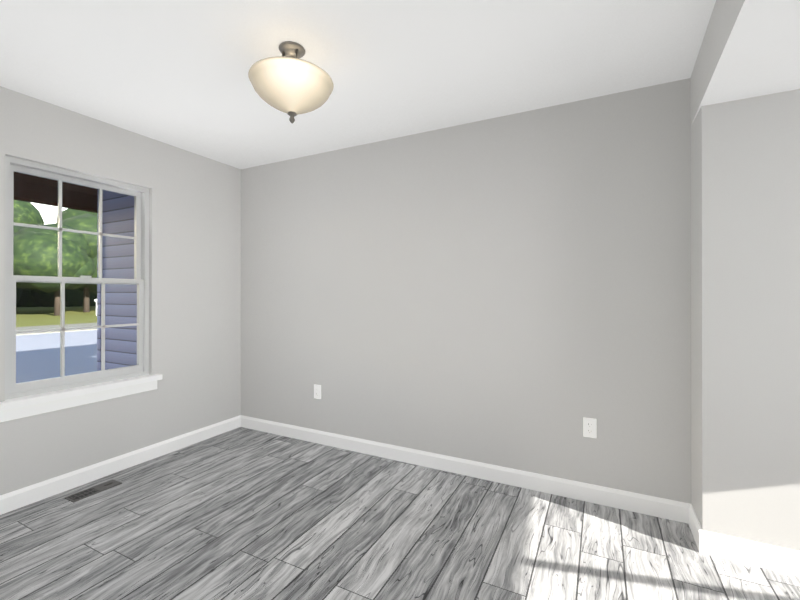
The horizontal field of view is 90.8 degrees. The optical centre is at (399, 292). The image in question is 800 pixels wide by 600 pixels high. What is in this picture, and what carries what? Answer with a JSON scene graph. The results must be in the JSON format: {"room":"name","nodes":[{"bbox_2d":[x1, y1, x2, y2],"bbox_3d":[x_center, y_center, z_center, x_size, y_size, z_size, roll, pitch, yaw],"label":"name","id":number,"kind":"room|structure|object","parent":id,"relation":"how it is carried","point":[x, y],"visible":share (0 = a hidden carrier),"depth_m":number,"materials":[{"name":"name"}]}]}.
{"room":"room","nodes":[
{"label":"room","id":0,"kind":"room"},
{"bbox_2d":[16,330,96,382],"bbox_3d":[-0.431,1.512,22.518,14.850,0.020,80.000,0,0,27],"label":"ground","id":1,"kind":"structure","parent":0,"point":[72,344],"depth_m":9.38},
{"bbox_2d":[97,189,136,370],"bbox_3d":[-2.414,0.194,3.744,1.300,2.540,0.190,0,0,27],"label":"wall","id":2,"kind":"structure","parent":1,"relation":"on","point":[122,219],"depth_m":3.83,"materials":[{"name":"blue plastic"}]},
{"bbox_2d":[0,86,240,494],"bbox_3d":[-3.124,0.034,0.761,0.150,2.440,6.790,0,0,27],"label":"wall","id":3,"kind":"structure","parent":0,"point":[194,280],"depth_m":3.05,"materials":[{"name":"grey paint"}]},
{"bbox_2d":[14,172,96,212],"bbox_3d":[-2.866,-1.097,3.558,1.930,0.360,10.000,0,0,27],"label":"porch roof","id":4,"kind":"structure","parent":3,"relation":"attached to","point":[28,192],"depth_m":3.98,"materials":[{"name":"brown wood"}]},
{"bbox_2d":[0,155,161,421],"bbox_3d":[-2.113,-0.032,2.653,0.180,1.535,0.930,0,0,27],"label":"window","id":5,"kind":"structure","parent":3,"relation":"in","point":[32,398],"depth_m":2.59,"materials":[{"name":"white plastic"}]},
{"bbox_2d":[0,415,239,514],"bbox_3d":[-3.044,1.202,0.733,0.016,0.105,6.760,0,0,27],"label":"baseboard","id":6,"kind":"structure","parent":3,"relation":"attached to","point":[19,498],"depth_m":2.71,"materials":[{"name":"white wood"}]},
{"bbox_2d":[0,0,715,168],"bbox_3d":[0.817,-1.252,-1.248,9.000,0.120,7.090,0,0,27],"label":"ceiling","id":7,"kind":"structure","parent":0,"point":[173,72],"depth_m":2.00,"materials":[{"name":"white paint"}]},
{"bbox_2d":[248,41,333,122],"bbox_3d":[-0.523,-1.002,1.911,0.398,0.361,0.398,0,0,27],"label":"ceiling light fixture","id":8,"kind":"object","parent":7,"relation":"hanging from","point":[291,84],"visible":1,"depth_m":1.81,"materials":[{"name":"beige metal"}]},
{"bbox_2d":[0,427,799,599],"bbox_3d":[0.817,1.308,-1.256,9.000,0.120,7.090,0,0,27],"label":"floor","id":9,"kind":"structure","parent":0,"point":[241,513],"depth_m":2.01,"materials":[{"name":"grey wood"}]},
{"bbox_2d":[64,479,121,502],"bbox_3d":[-1.951,1.255,2.516,0.110,0.009,0.270,0,0,27],"label":"floor vent","id":10,"kind":"object","parent":9,"relation":"in","point":[80,495],"visible":1,"depth_m":2.51,"materials":[{"name":"grey metal"}]},
{"bbox_2d":[692,523,799,576],"bbox_3d":[1.636,1.205,1.826,0.407,0.105,0.016,0,0,27],"label":"baseboard","id":11,"kind":"structure","parent":9,"relation":"on","point":[769,557],"depth_m":1.83,"materials":[{"name":"white wood"}]},
{"bbox_2d":[241,78,690,503],"bbox_3d":[2.395,0.038,1.839,9.000,2.440,0.150,0,0,27],"label":"wall","id":12,"kind":"structure","parent":0,"point":[512,291],"depth_m":2.65,"materials":[{"name":"grey paint"}]},
{"bbox_2d":[314,384,320,398],"bbox_3d":[-0.696,0.832,3.325,0.072,0.116,0.010,0,0,27],"label":"electrical outlet","id":13,"kind":"object","parent":12,"relation":"attached to","point":[317,391],"visible":1,"depth_m":3.32,"materials":[{"name":"plastic"}]},
{"bbox_2d":[240,415,695,530],"bbox_3d":[0.051,1.209,2.939,3.460,0.105,0.016,0,0,27],"label":"baseboard","id":14,"kind":"structure","parent":12,"relation":"attached to","point":[664,508],"depth_m":2.62,"materials":[{"name":"white wood"}]},
{"bbox_2d":[583,417,596,437],"bbox_3d":[1.147,0.814,2.384,0.072,0.116,0.010,0,0,27],"label":"electrical outlet","id":15,"kind":"object","parent":12,"relation":"attached to","point":[590,427],"visible":1,"depth_m":2.38,"materials":[{"name":"plastic"}]},
{"bbox_2d":[690,0,799,126],"bbox_3d":[0.115,-1.056,-0.890,0.606,0.270,6.790,0,0,27],"label":"header beam","id":16,"kind":"structure","parent":0,"point":[749,48],"depth_m":1.56,"materials":[{"name":"grey paint"}]},
{"bbox_2d":[690,89,799,550],"bbox_3d":[1.700,0.173,1.957,0.375,2.170,0.270,0,0,27],"label":"wall","id":17,"kind":"structure","parent":0,"point":[745,318],"depth_m":1.84,"materials":[{"name":"grey paint"}]},
{"label":"outside","id":18,"kind":"structure","parent":0,"visible":0},
{"bbox_2d":[16,306,96,326],"bbox_3d":[-36.102,1.661,35.122,89.850,0.200,150.000,0,0,27],"label":"lawn","id":19,"kind":"structure","parent":18,"point":[70,317],"depth_m":25.75,"materials":[{"name":"green plant"}]},
{"bbox_2d":[13,200,43,289],"bbox_3d":[-34.049,-3.486,29.827,11.324,10.060,12.087,0,0,27],"label":"tree","id":20,"kind":"object","parent":19,"relation":"on","point":[23,216],"depth_m":32.63,"materials":[{"name":"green plant"}]},
{"bbox_2d":[13,223,95,315],"bbox_3d":[-23.161,-1.634,26.245,5.451,6.334,5.483,0,0,27],"label":"tree","id":21,"kind":"object","parent":19,"relation":"on","point":[73,243],"depth_m":24.86,"materials":[{"name":"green plant"}]},
{"bbox_2d":[16,323,96,335],"bbox_3d":[-8.825,1.505,26.805,4.000,0.060,80.000,0,0,27],"label":"curb","id":22,"kind":"object","parent":19,"relation":"on","point":[50,326],"depth_m":16.04,"materials":[{"name":"white concrete"}]},
{"bbox_2d":[16,288,96,306],"bbox_3d":[-39.705,-1.544,57.038,18.539,11.330,127.605,0,0,27],"label":"hedge","id":23,"kind":"object","parent":19,"relation":"on","point":[35,294],"depth_m":45.08,"materials":[{"name":"green plant"}]},
{"bbox_2d":[57,208,96,311],"bbox_3d":[-25.033,-2.712,32.386,9.150,8.529,8.088,0,0,27],"label":"tree","id":24,"kind":"object","parent":19,"relation":"on","point":[86,217],"depth_m":28.98,"materials":[{"name":"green plant"}]}
]}

